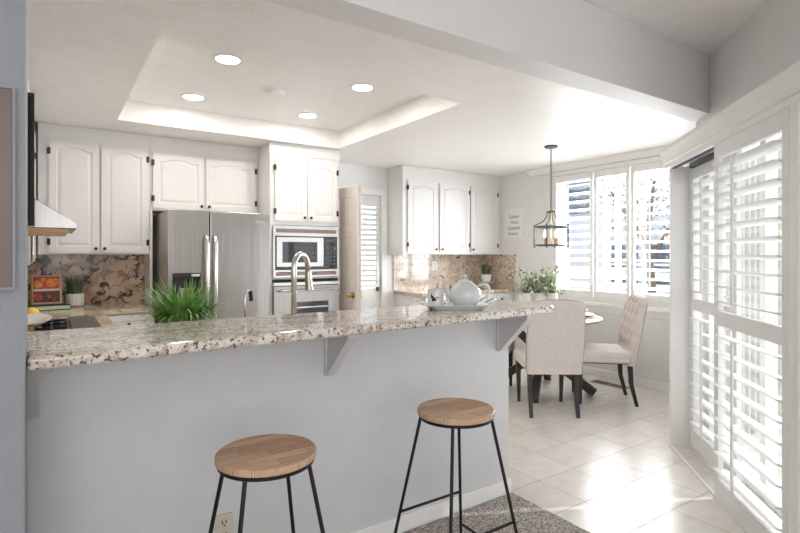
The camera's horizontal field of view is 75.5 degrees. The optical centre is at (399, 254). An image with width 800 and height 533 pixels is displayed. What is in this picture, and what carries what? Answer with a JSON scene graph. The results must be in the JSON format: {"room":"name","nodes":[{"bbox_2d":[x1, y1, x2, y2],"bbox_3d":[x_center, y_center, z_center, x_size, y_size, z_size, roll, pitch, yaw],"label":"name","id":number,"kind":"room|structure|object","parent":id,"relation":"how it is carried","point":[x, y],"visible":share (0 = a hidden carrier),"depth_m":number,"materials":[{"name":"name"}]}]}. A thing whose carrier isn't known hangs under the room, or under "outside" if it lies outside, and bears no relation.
{"room":"kitchen","nodes":[
{"label":"kitchen","id":0,"kind":"room"},
{"bbox_2d":[0,0,27,532],"bbox_3d":[-2.260,0.000,0.615,2.945,2.740,0.150,0,0,-34],"label":"wall","id":1,"kind":"structure","parent":0,"point":[13,13],"depth_m":1.37,"materials":[{"name":"grey paint"}]},
{"bbox_2d":[0,85,15,289],"bbox_3d":[-1.270,-0.172,1.179,0.632,0.527,0.025,0,0,-34],"label":"picture","id":2,"kind":"object","parent":1,"relation":"attached to","point":[7,93],"visible":1,"depth_m":1.34,"materials":[{"name":"grey paint"}]},
{"bbox_2d":[35,130,394,307],"bbox_3d":[-1.128,0.050,5.864,5.800,2.640,0.140,0,0,-34],"label":"wall","id":3,"kind":"structure","parent":0,"point":[350,175],"depth_m":6.31,"materials":[{"name":"paint"}]},
{"bbox_2d":[28,255,143,304],"bbox_3d":[-2.896,0.225,4.568,1.151,0.448,0.019,0,0,-34],"label":"backsplash","id":4,"kind":"structure","parent":3,"relation":"attached to","point":[111,278],"depth_m":4.68,"materials":[{"name":"stone"}]},
{"bbox_2d":[38,122,149,254],"bbox_3d":[-2.655,-0.534,4.513,0.827,1.068,0.381,0,0,-34],"label":"upper cabinet","id":5,"kind":"object","parent":3,"relation":"attached to","point":[98,179],"visible":1,"depth_m":4.38,"materials":[{"name":"paint"}]},
{"bbox_2d":[150,135,257,212],"bbox_3d":[-1.906,-0.732,5.019,0.979,0.673,0.381,0,0,-34],"label":"upper cabinet","id":6,"kind":"object","parent":3,"relation":"attached to","point":[185,174],"visible":0.93,"depth_m":4.86,"materials":[{"name":"paint"}]},
{"bbox_2d":[339,185,363,310],"bbox_3d":[-0.655,0.325,5.606,0.196,2.070,0.780,0,0,-38],"label":"door","id":7,"kind":"structure","parent":3,"relation":"in","point":[350,294],"depth_m":5.40,"materials":[{"name":"paint"}]},
{"bbox_2d":[339,186,386,307],"bbox_3d":[-0.563,0.285,6.149,0.955,2.170,0.020,0,0,-34],"label":"trim","id":8,"kind":"structure","parent":3,"relation":"attached to","point":[366,191],"depth_m":6.38,"materials":[{"name":"white wood"}]},
{"bbox_2d":[361,195,378,308],"bbox_3d":[-0.593,0.325,6.193,0.815,2.090,0.075,0,0,-34],"label":"door","id":9,"kind":"structure","parent":3,"relation":"in","point":[370,299],"depth_m":6.35,"materials":[{"name":"white paint"}]},
{"bbox_2d":[361,202,378,287],"bbox_3d":[-0.413,-0.115,6.271,0.380,1.030,0.068,0,0,-34],"label":"plantation shutter","id":10,"kind":"object","parent":3,"relation":"attached to","point":[376,205],"visible":0.68,"depth_m":6.30,"materials":[{"name":"paint"}]},
{"bbox_2d":[388,165,500,254],"bbox_3d":[0.622,-0.534,6.729,1.628,1.068,0.381,0,0,-34],"label":"upper cabinet","id":11,"kind":"object","parent":3,"relation":"attached to","point":[431,211],"visible":1,"depth_m":6.48,"materials":[{"name":"paint"}]},
{"bbox_2d":[393,255,515,289],"bbox_3d":[0.724,0.225,6.655,1.543,0.448,0.616,0,0,-34],"label":"backsplash","id":12,"kind":"structure","parent":3,"relation":"attached to","point":[418,273],"depth_m":6.90,"materials":[{"name":"stone"}]},
{"bbox_2d":[399,262,404,270],"bbox_3d":[0.027,0.150,6.531,0.080,0.120,0.008,0,0,-34],"label":"wall outlet","id":13,"kind":"object","parent":12,"relation":"attached to","point":[401,264],"visible":1,"depth_m":6.53,"materials":[{"name":"beige plastic"}]},
{"bbox_2d":[432,261,436,269],"bbox_3d":[0.457,0.150,6.823,0.080,0.120,0.008,0,0,-34],"label":"wall outlet","id":14,"kind":"object","parent":12,"relation":"attached to","point":[434,263],"visible":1,"depth_m":6.82,"materials":[{"name":"beige plastic"}]},
{"bbox_2d":[244,289,252,316],"bbox_3d":[-0.700,0.303,2.373,0.036,0.291,0.069,0,0,26],"label":"water tap","id":15,"kind":"object","parent":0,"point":[249,291],"visible":0.52,"depth_m":2.36,"materials":[{"name":"silver metal"}]},
{"bbox_2d":[28,319,507,532],"bbox_3d":[-0.495,0.844,2.303,2.600,1.052,0.150,0,0,-34],"label":"wall","id":16,"kind":"structure","parent":0,"point":[127,446],"depth_m":2.16,"materials":[{"name":"paint"}]},
{"bbox_2d":[28,369,39,419],"bbox_3d":[-1.158,0.431,1.624,0.042,0.225,0.228,0,0,-34],"label":"bracket","id":17,"kind":"object","parent":16,"relation":"attached to","point":[33,376],"visible":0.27,"depth_m":1.62,"materials":[{"name":"paint"}]},
{"bbox_2d":[214,512,232,532],"bbox_3d":[-0.702,1.093,2.062,0.072,0.114,0.014,0,0,-34],"label":"wall outlet","id":18,"kind":"object","parent":16,"relation":"attached to","point":[223,523],"visible":0.88,"depth_m":2.06,"materials":[{"name":"beige plastic"}]},
{"bbox_2d":[220,518,228,527],"bbox_3d":[-0.700,1.069,2.059,0.034,0.034,0.004,0,0,-34],"label":"socket","id":19,"kind":"object","parent":18,"relation":"attached to","point":[224,522],"depth_m":2.06,"materials":[{"name":"beige plastic"}]},
{"bbox_2d":[27,300,553,370],"bbox_3d":[-0.343,0.297,2.192,2.723,0.039,0.585,0,0,-34],"label":"countertop","id":20,"kind":"structure","parent":16,"relation":"on","point":[50,349],"depth_m":1.89,"materials":[{"name":"stone"}]},
{"bbox_2d":[415,298,495,310],"bbox_3d":[0.284,0.251,2.642,0.408,0.054,0.218,0,0,-3],"label":"serving tray","id":21,"kind":"object","parent":20,"relation":"on","point":[480,305],"visible":0.81,"depth_m":2.56,"materials":[{"name":"white ceramic"}]},
{"bbox_2d":[428,288,450,305],"bbox_3d":[0.195,0.223,2.651,0.110,0.094,0.085,0,0,-31],"label":"coffee mug","id":22,"kind":"object","parent":21,"relation":"on","point":[435,295],"visible":0.8,"depth_m":2.61,"materials":[{"name":"white ceramic"}]},
{"bbox_2d":[443,275,490,305],"bbox_3d":[0.341,0.187,2.645,0.182,0.165,0.174,0,0,44],"label":"teapot","id":23,"kind":"object","parent":21,"relation":"on","point":[464,292],"visible":0.95,"depth_m":2.59,"materials":[{"name":"white ceramic"}]},
{"bbox_2d":[324,335,356,375],"bbox_3d":[-0.259,0.431,2.232,0.042,0.225,0.228,0,0,-34],"label":"bracket","id":24,"kind":"object","parent":16,"relation":"attached to","point":[336,349],"visible":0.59,"depth_m":2.25,"materials":[{"name":"paint"}]},
{"bbox_2d":[351,477,510,532],"bbox_3d":[-0.486,1.327,2.301,2.612,0.085,0.162,0,0,-34],"label":"baseboard","id":25,"kind":"structure","parent":16,"relation":"attached to","point":[417,518],"depth_m":2.66,"materials":[{"name":"white wood"}]},
{"bbox_2d":[496,315,532,350],"bbox_3d":[0.623,0.431,2.828,0.042,0.225,0.228,0,0,-34],"label":"bracket","id":26,"kind":"object","parent":16,"relation":"attached to","point":[507,329],"visible":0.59,"depth_m":2.85,"materials":[{"name":"paint"}]},
{"bbox_2d":[28,0,695,175],"bbox_3d":[-0.132,-1.190,4.392,5.800,0.240,3.575,0,0,-34],"label":"ceiling","id":27,"kind":"structure","parent":0,"point":[126,66],"depth_m":3.69,"materials":[{"name":"paint"}]},
{"bbox_2d":[180,93,206,100],"bbox_3d":[-1.625,-1.236,4.068,0.196,0.005,0.196,0,0,-34],"label":"recessed light","id":28,"kind":"object","parent":27,"relation":"in","point":[189,96],"visible":1,"depth_m":4.07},
{"bbox_2d":[212,53,243,64],"bbox_3d":[-1.092,-1.236,3.281,0.196,0.005,0.196,0,0,-34],"label":"recessed light","id":29,"kind":"object","parent":27,"relation":"in","point":[223,58],"visible":1,"depth_m":3.28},
{"bbox_2d":[267,89,284,95],"bbox_3d":[-0.941,-1.227,3.927,0.130,0.024,0.130,0,0,-34],"label":"smoke detector","id":30,"kind":"object","parent":27,"relation":"attached to","point":[273,92],"visible":1,"depth_m":3.90,"materials":[{"name":"paint"}]},
{"bbox_2d":[297,113,318,118],"bbox_3d":[-0.823,-1.236,4.610,0.196,0.005,0.196,0,0,-34],"label":"recessed light","id":31,"kind":"object","parent":27,"relation":"in","point":[301,115],"visible":1,"depth_m":4.60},
{"bbox_2d":[349,83,375,91],"bbox_3d":[-0.279,-1.236,3.831,0.196,0.005,0.196,0,0,-34],"label":"recessed light","id":32,"kind":"object","parent":27,"relation":"in","point":[361,87],"visible":0.99,"depth_m":3.83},
{"bbox_2d":[534,145,568,247],"bbox_3d":[1.490,-0.567,5.099,0.326,1.004,0.326,0,0,-34],"label":"pendant lantern","id":33,"kind":"object","parent":27,"relation":"hanging from","point":[556,234],"visible":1,"depth_m":5.07,"materials":[{"name":"metal"}]},
{"bbox_2d":[265,0,778,432],"bbox_3d":[-0.163,0.000,2.115,8.100,2.740,0.173,0,0,-34],"label":"ceiling beam","id":34,"kind":"structure","parent":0,"point":[579,44],"depth_m":2.72,"materials":[{"name":"paint"}]},
{"bbox_2d":[669,166,701,445],"bbox_3d":[2.051,0.370,3.713,0.209,2.000,0.032,0,0,11],"label":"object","id":35,"kind":"structure","parent":34,"relation":"attached to","point":[679,178],"depth_m":3.70,"materials":[{"name":"white wood"}]},
{"bbox_2d":[669,443,781,532],"bbox_3d":[1.863,1.364,2.922,0.170,0.012,1.585,0,0,11],"label":"trim","id":36,"kind":"structure","parent":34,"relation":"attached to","point":[705,484],"depth_m":3.11,"materials":[{"name":"white wood"}]},
{"bbox_2d":[712,106,789,532],"bbox_3d":[1.695,0.360,2.522,0.100,1.980,0.765,0,0,11],"label":"plantation shutter","id":37,"kind":"object","parent":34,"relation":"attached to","point":[777,123],"visible":0.91,"depth_m":2.50,"materials":[{"name":"paint"}]},
{"bbox_2d":[723,136,781,434],"bbox_3d":[2.840,0.085,4.053,1.325,2.670,0.024,0,0,-34],"label":"sliding door","id":38,"kind":"structure","parent":34,"relation":"attached to","point":[753,162],"depth_m":3.95,"materials":[{"name":"clear glass"}]},
{"bbox_2d":[403,357,781,532],"bbox_3d":[0.365,1.416,1.514,8.300,0.108,9.100,0,0,-34],"label":"floor","id":39,"kind":"structure","parent":0,"point":[612,468],"depth_m":3.25,"materials":[{"name":"tile"}]},
{"bbox_2d":[107,312,154,325],"bbox_3d":[-2.719,0.930,4.307,1.151,0.880,0.651,0,0,-34],"label":"base cabinet","id":40,"kind":"object","parent":39,"relation":"on","point":[119,319],"visible":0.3,"depth_m":4.29,"materials":[{"name":"paint"}]},
{"bbox_2d":[144,210,151,304],"bbox_3d":[-2.319,0.487,4.761,0.020,1.765,0.346,0,0,-34],"label":"panel","id":41,"kind":"object","parent":39,"relation":"on","point":[147,258],"visible":0.14,"depth_m":4.68,"materials":[{"name":"paint"}]},
{"bbox_2d":[153,209,269,322],"bbox_3d":[-1.754,0.497,4.800,0.870,1.745,0.863,0,0,-34],"label":"refrigerator","id":42,"kind":"object","parent":39,"relation":"on","point":[232,248],"visible":0.45,"depth_m":4.52,"materials":[{"name":"silver metal"}]},
{"bbox_2d":[208,434,324,532],"bbox_3d":[-0.418,0.987,1.622,0.430,0.745,0.430,0,0,-34],"label":"bar stool","id":43,"kind":"object","parent":39,"relation":"on","point":[267,457],"visible":1,"depth_m":1.58,"materials":[{"name":"brown wood"}]},
{"bbox_2d":[258,142,339,314],"bbox_3d":[-1.101,0.151,5.358,0.747,2.438,0.721,0,0,-34],"label":"tall cabinet","id":44,"kind":"object","parent":39,"relation":"on","point":[298,185],"visible":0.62,"depth_m":5.06,"materials":[{"name":"paint"}]},
{"bbox_2d":[272,225,338,277],"bbox_3d":[-1.041,-0.029,5.271,0.690,0.505,0.500,0,0,-34],"label":"microwave oven","id":45,"kind":"object","parent":44,"relation":"in","point":[320,244],"visible":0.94,"depth_m":5.06,"materials":[{"name":"silver metal"}]},
{"bbox_2d":[272,278,338,314],"bbox_3d":[-1.038,0.601,5.267,0.690,0.718,0.611,0,0,-34],"label":"wall oven","id":46,"kind":"object","parent":44,"relation":"in","point":[324,296],"visible":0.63,"depth_m":5.07,"materials":[{"name":"silver metal"}]},
{"bbox_2d":[395,292,513,356],"bbox_3d":[0.737,0.930,6.655,1.515,0.880,0.631,0,0,-34],"label":"base cabinet","id":47,"kind":"object","parent":39,"relation":"on","point":[400,300],"visible":0.16,"depth_m":6.42,"materials":[{"name":"paint"}]},
{"bbox_2d":[393,286,515,296],"bbox_3d":[0.724,0.470,6.655,1.543,0.040,0.616,0,0,-34],"label":"countertop","id":48,"kind":"structure","parent":47,"relation":"on","point":[415,292],"depth_m":6.46,"materials":[{"name":"stone"}]},
{"bbox_2d":[477,281,494,287],"bbox_3d":[1.164,0.406,6.991,0.240,0.085,0.240,0,0,-34],"label":"cake stand","id":49,"kind":"object","parent":48,"relation":"on","point":[477,281],"visible":0.73,"depth_m":6.94,"materials":[{"name":"white ceramic"}]},
{"bbox_2d":[479,261,492,281],"bbox_3d":[1.151,0.228,6.991,0.264,0.286,0.254,0,0,-34],"label":"potted plant","id":50,"kind":"object","parent":49,"relation":"on","point":[485,276],"visible":1,"depth_m":6.94,"materials":[{"name":"green plant"}]},
{"bbox_2d":[394,398,517,532],"bbox_3d":[0.224,0.987,2.071,0.430,0.745,0.430,0,0,-34],"label":"bar stool","id":51,"kind":"object","parent":39,"relation":"on","point":[451,413],"visible":1,"depth_m":2.03,"materials":[{"name":"brown wood"}]},
{"bbox_2d":[446,295,513,385],"bbox_3d":[0.823,0.870,5.304,0.630,1.007,0.488,0,0,21],"label":"dining chair","id":52,"kind":"object","parent":39,"relation":"on","point":[511,346],"visible":0.02,"depth_m":5.37,"materials":[{"name":"black wood"}]},
{"bbox_2d":[514,299,585,417],"bbox_3d":[1.299,0.870,4.538,0.488,1.007,0.630,0,0,1],"label":"dining chair","id":53,"kind":"object","parent":39,"relation":"on","point":[555,341],"visible":0.95,"depth_m":4.30,"materials":[{"name":"beige fabric"}]},
{"bbox_2d":[508,315,602,403],"bbox_3d":[1.423,0.994,5.199,1.160,0.751,1.160,0,0,-34],"label":"dining table","id":54,"kind":"object","parent":39,"relation":"on","point":[587,387],"visible":0.14,"depth_m":4.98,"materials":[{"name":"brown wood"}]},
{"bbox_2d":[508,264,564,302],"bbox_3d":[1.404,0.352,5.255,0.582,0.530,0.351,0,0,0],"label":"planter","id":55,"kind":"object","parent":54,"relation":"on","point":[548,283],"visible":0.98,"depth_m":5.22,"materials":[{"name":"green plant"}]},
{"bbox_2d":[586,315,598,318],"bbox_3d":[1.800,0.614,5.140,0.336,0.006,0.336,0,0,-34],"label":"placemat","id":56,"kind":"object","parent":54,"relation":"on","point":[592,316],"visible":0.2,"depth_m":5.03,"materials":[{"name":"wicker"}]},
{"bbox_2d":[589,379,629,388],"bbox_3d":[2.211,1.367,5.442,0.130,0.006,0.420,0,0,-34],"label":"floor vent","id":57,"kind":"object","parent":39,"relation":"in","point":[596,380],"visible":0.78,"depth_m":5.44,"materials":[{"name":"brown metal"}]},
{"bbox_2d":[572,293,648,406],"bbox_3d":[1.962,0.870,4.887,0.630,1.007,0.488,0,0,10],"label":"dining chair","id":58,"kind":"object","parent":39,"relation":"on","point":[626,352],"visible":0.94,"depth_m":4.68,"materials":[{"name":"beige fabric"}]},
{"bbox_3d":[-0.715,0.930,2.614,2.576,0.880,0.608,0,0,-34],"label":"base cabinet","id":59,"kind":"object","parent":39,"relation":"on","visible":0},
{"bbox_2d":[39,302,153,326],"bbox_3d":[-1.423,0.470,3.672,2.586,0.040,3.154,0,0,-34],"label":"countertop","id":60,"kind":"structure","parent":59,"relation":"on","point":[100,311],"depth_m":4.20,"materials":[{"name":"stone"}]},
{"bbox_2d":[28,303,70,310],"bbox_3d":[-2.881,0.430,4.244,0.270,0.038,0.200,0,0,-42],"label":"book","id":61,"kind":"object","parent":60,"relation":"on","point":[42,307],"visible":0.75,"depth_m":4.18,"materials":[{"name":"green paper"}]},
{"bbox_2d":[30,274,61,304],"bbox_3d":[-2.949,0.292,4.314,0.220,0.246,0.111,0,0,-38],"label":"picture frame","id":62,"kind":"object","parent":61,"relation":"on","point":[44,289],"visible":1,"depth_m":4.31,"materials":[{"name":"wood"}]},
{"bbox_2d":[33,276,59,288],"bbox_3d":[-2.955,0.235,4.322,0.184,0.103,0.024,0,0,-38],"label":"photo","id":63,"kind":"object","parent":62,"relation":"attached to","point":[39,282],"depth_m":4.32},
{"bbox_2d":[33,291,59,302],"bbox_3d":[-2.939,0.351,4.302,0.184,0.092,0.022,0,0,-38],"label":"photo","id":64,"kind":"object","parent":62,"relation":"attached to","point":[38,296],"depth_m":4.30},
{"bbox_2d":[28,315,101,331],"bbox_3d":[-2.115,0.427,3.084,0.570,0.044,0.760,0,0,-34],"label":"gas cooktop","id":65,"kind":"object","parent":60,"relation":"in","point":[75,322],"visible":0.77,"depth_m":3.08,"materials":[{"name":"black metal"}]},
{"bbox_2d":[28,313,52,326],"bbox_3d":[-2.156,0.387,2.984,0.252,0.034,0.612,0,0,-34],"label":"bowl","id":66,"kind":"object","parent":65,"relation":"on","point":[34,319],"visible":0.52,"depth_m":3.10,"materials":[{"name":"white ceramic"}]},
{"bbox_2d":[64,275,87,306],"bbox_3d":[-2.809,0.301,4.470,0.221,0.296,0.231,0,0,-34],"label":"potted plant","id":67,"kind":"object","parent":60,"relation":"on","point":[75,297],"visible":1,"depth_m":4.43,"materials":[{"name":"ceramic"}]},
{"bbox_2d":[127,273,236,323],"bbox_3d":[-0.995,0.264,2.370,0.528,0.370,0.525,0,0,-12],"label":"potted plant","id":68,"kind":"object","parent":60,"relation":"on","point":[177,309],"visible":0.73,"depth_m":2.30,"materials":[{"name":"green plant"}]},
{"bbox_2d":[291,252,312,313],"bbox_3d":[-0.520,0.217,2.572,0.123,0.464,0.204,0,0,18],"label":"kitchen faucet","id":69,"kind":"object","parent":60,"relation":"on","point":[308,277],"visible":0.55,"depth_m":2.49,"materials":[{"name":"silver metal"}]},
{"bbox_3d":[-2.503,0.422,3.462,0.170,0.055,0.170,0,0,-34],"label":"fruit bowl","id":70,"kind":"object","parent":60,"relation":"on","visible":0},
{"bbox_2d":[28,308,38,313],"bbox_3d":[-2.490,0.395,3.495,0.082,0.072,0.075,0,0,-4],"label":"lemon","id":71,"kind":"object","parent":70,"relation":"in","point":[30,310],"visible":0.41,"depth_m":3.48,"materials":[{"name":"yellow food"}]},
{"bbox_2d":[500,164,688,383],"bbox_3d":[2.271,0.050,5.881,0.150,2.640,3.640,0,0,-34],"label":"wall","id":72,"kind":"structure","parent":0,"point":[519,190],"depth_m":6.42,"materials":[{"name":"paint"}]},
{"bbox_2d":[505,208,523,237],"bbox_3d":[1.514,-0.415,6.848,0.019,0.380,0.330,0,0,-34],"label":"wall sign","id":73,"kind":"object","parent":72,"relation":"attached to","point":[514,218],"visible":1,"depth_m":6.83,"materials":[{"name":"grey paper"}]},
{"bbox_2d":[527,145,667,177],"bbox_3d":[2.375,-1.006,5.504,0.100,0.128,2.600,0,0,-34],"label":"trim","id":74,"kind":"structure","parent":72,"relation":"attached to","point":[651,154],"depth_m":5.68,"materials":[{"name":"white wood"}]},
{"bbox_2d":[559,164,685,295],"bbox_3d":[2.412,-0.230,5.717,0.060,1.400,1.570,0,0,-34],"label":"window","id":75,"kind":"structure","parent":72,"relation":"in","point":[617,177],"depth_m":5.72,"materials":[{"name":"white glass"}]},
{"bbox_2d":[553,171,593,296],"bbox_3d":[2.032,-0.228,6.067,0.106,1.425,0.554,0,0,-31],"label":"plantation shutter","id":76,"kind":"object","parent":75,"relation":"attached to","point":[586,175],"visible":0.84,"depth_m":6.03,"materials":[{"name":"paint"}]},
{"bbox_2d":[594,166,629,299],"bbox_3d":[2.314,-0.228,5.650,0.111,1.425,0.441,0,0,-30],"label":"plantation shutter","id":77,"kind":"object","parent":75,"relation":"attached to","point":[625,169],"visible":0.93,"depth_m":5.64,"materials":[{"name":"paint"}]},
{"bbox_2d":[630,160,683,302],"bbox_3d":[2.595,-0.228,5.235,0.113,1.425,0.548,0,0,-31],"label":"plantation shutter","id":78,"kind":"object","parent":75,"relation":"attached to","point":[634,169],"visible":0.57,"depth_m":5.33,"materials":[{"name":"paint"}]},
{"bbox_2d":[581,301,668,319],"bbox_3d":[2.334,0.595,5.604,0.055,0.110,1.770,0,0,-34],"label":"trim","id":79,"kind":"structure","parent":72,"relation":"attached to","point":[657,313],"depth_m":5.58,"materials":[{"name":"white wood"}]},
{"bbox_2d":[583,366,668,391],"bbox_3d":[2.335,1.327,5.640,0.014,0.085,2.870,0,0,-34],"label":"baseboard","id":80,"kind":"structure","parent":72,"relation":"attached to","point":[652,384],"depth_m":5.50,"materials":[{"name":"white wood"}]},
{"bbox_2d":[583,0,766,54],"bbox_3d":[0.814,-1.425,-0.464,7.030,0.109,5.520,0,0,-34],"label":"ceiling","id":81,"kind":"structure","parent":0,"point":[703,26],"depth_m":2.98,"materials":[{"name":"paint"}]},
{"bbox_2d":[696,0,799,437],"bbox_3d":[1.984,0.000,2.506,0.117,2.740,2.613,0,0,11],"label":"wall","id":82,"kind":"structure","parent":0,"point":[767,43],"depth_m":2.97,"materials":[{"name":"paint"}]},
{"bbox_2d":[672,147,713,168],"bbox_3d":[1.877,-0.632,2.928,0.145,0.035,1.600,0,0,11],"label":"door track","id":83,"kind":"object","parent":82,"relation":"attached to","point":[709,157],"depth_m":3.42,"materials":[{"name":"metal"}]},
{"bbox_2d":[689,150,742,481],"bbox_3d":[2.005,0.372,3.323,0.100,1.955,0.735,0,0,11],"label":"plantation shutter","id":84,"kind":"object","parent":82,"relation":"attached to","point":[698,441],"visible":0.72,"depth_m":3.38,"materials":[{"name":"paint"}]},
{"bbox_2d":[659,60,799,169],"bbox_3d":[1.849,-0.685,2.849,0.279,0.140,1.795,0,0,11],"label":"trim","id":85,"kind":"structure","parent":82,"relation":"attached to","point":[781,91],"depth_m":2.54,"materials":[{"name":"white wood"}]},
{"bbox_2d":[706,133,781,516],"bbox_3d":[2.043,0.330,2.845,0.068,2.080,1.700,0,0,11],"label":"door","id":86,"kind":"structure","parent":82,"relation":"in","point":[767,302],"depth_m":2.87,"materials":[{"name":"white glass"}]},
{"bbox_2d":[790,101,799,532],"bbox_3d":[1.721,0.370,2.084,0.239,2.000,0.065,0,0,11],"label":"trim","id":87,"kind":"structure","parent":82,"relation":"attached to","point":[794,108],"depth_m":2.10,"materials":[{"name":"white wood"}]},
{"bbox_3d":[-2.438,0.050,2.740,0.130,2.640,3.570,0,0,-34],"label":"wall","id":88,"kind":"structure","parent":0,"visible":0},
{"bbox_2d":[28,92,34,225],"bbox_3d":[-1.822,-0.430,2.266,0.360,0.600,0.084,0,0,-34],"label":"hood chimney","id":89,"kind":"object","parent":88,"relation":"attached to","point":[31,96],"visible":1,"depth_m":2.33,"materials":[{"name":"black metal"}]},
{"bbox_2d":[28,80,37,158],"bbox_3d":[-2.276,-0.710,2.940,0.354,0.720,0.860,0,0,-34],"label":"upper cabinet","id":90,"kind":"object","parent":88,"relation":"attached to","point":[36,154],"visible":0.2,"depth_m":2.99,"materials":[{"name":"paint"}]},
{"bbox_2d":[28,135,39,264],"bbox_3d":[-2.782,-0.500,3.688,0.354,1.140,0.908,0,0,-34],"label":"upper cabinet","id":91,"kind":"object","parent":88,"relation":"attached to","point":[31,239],"visible":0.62,"depth_m":3.60,"materials":[{"name":"paint"}]},
{"bbox_2d":[28,199,76,235],"bbox_3d":[-2.191,-0.230,2.973,0.540,0.220,0.780,0,0,-34],"label":"range hood","id":92,"kind":"object","parent":88,"relation":"attached to","point":[48,222],"visible":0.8,"depth_m":2.74,"materials":[{"name":"silver metal"}]},
{"bbox_3d":[5.155,1.522,7.106,11.500,0.095,22.000,0,0,-34],"label":"ground","id":93,"kind":"structure","parent":0,"visible":0},
{"bbox_2d":[566,267,668,292],"bbox_3d":[4.819,0.845,7.603,0.100,1.250,10.000,0,0,-34],"label":"fence","id":94,"kind":"object","parent":93,"relation":"on","point":[658,275],"visible":0.06,"depth_m":9.11,"materials":[{"name":"white"}]},
{"label":"outside","id":95,"kind":"structure","parent":0,"visible":0},
{"bbox_3d":[7.714,1.450,3.766,11.000,0.040,13.600,0,0,-34],"label":"patio slab","id":96,"kind":"object","parent":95,"visible":0},
{"bbox_2d":[575,172,668,293],"bbox_3d":[3.871,-0.016,8.041,2.834,2.976,1.578,0,0,31],"label":"tree","id":97,"kind":"object","parent":96,"relation":"on","point":[641,237],"visible":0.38,"depth_m":7.91,"materials":[{"name":"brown plant"}]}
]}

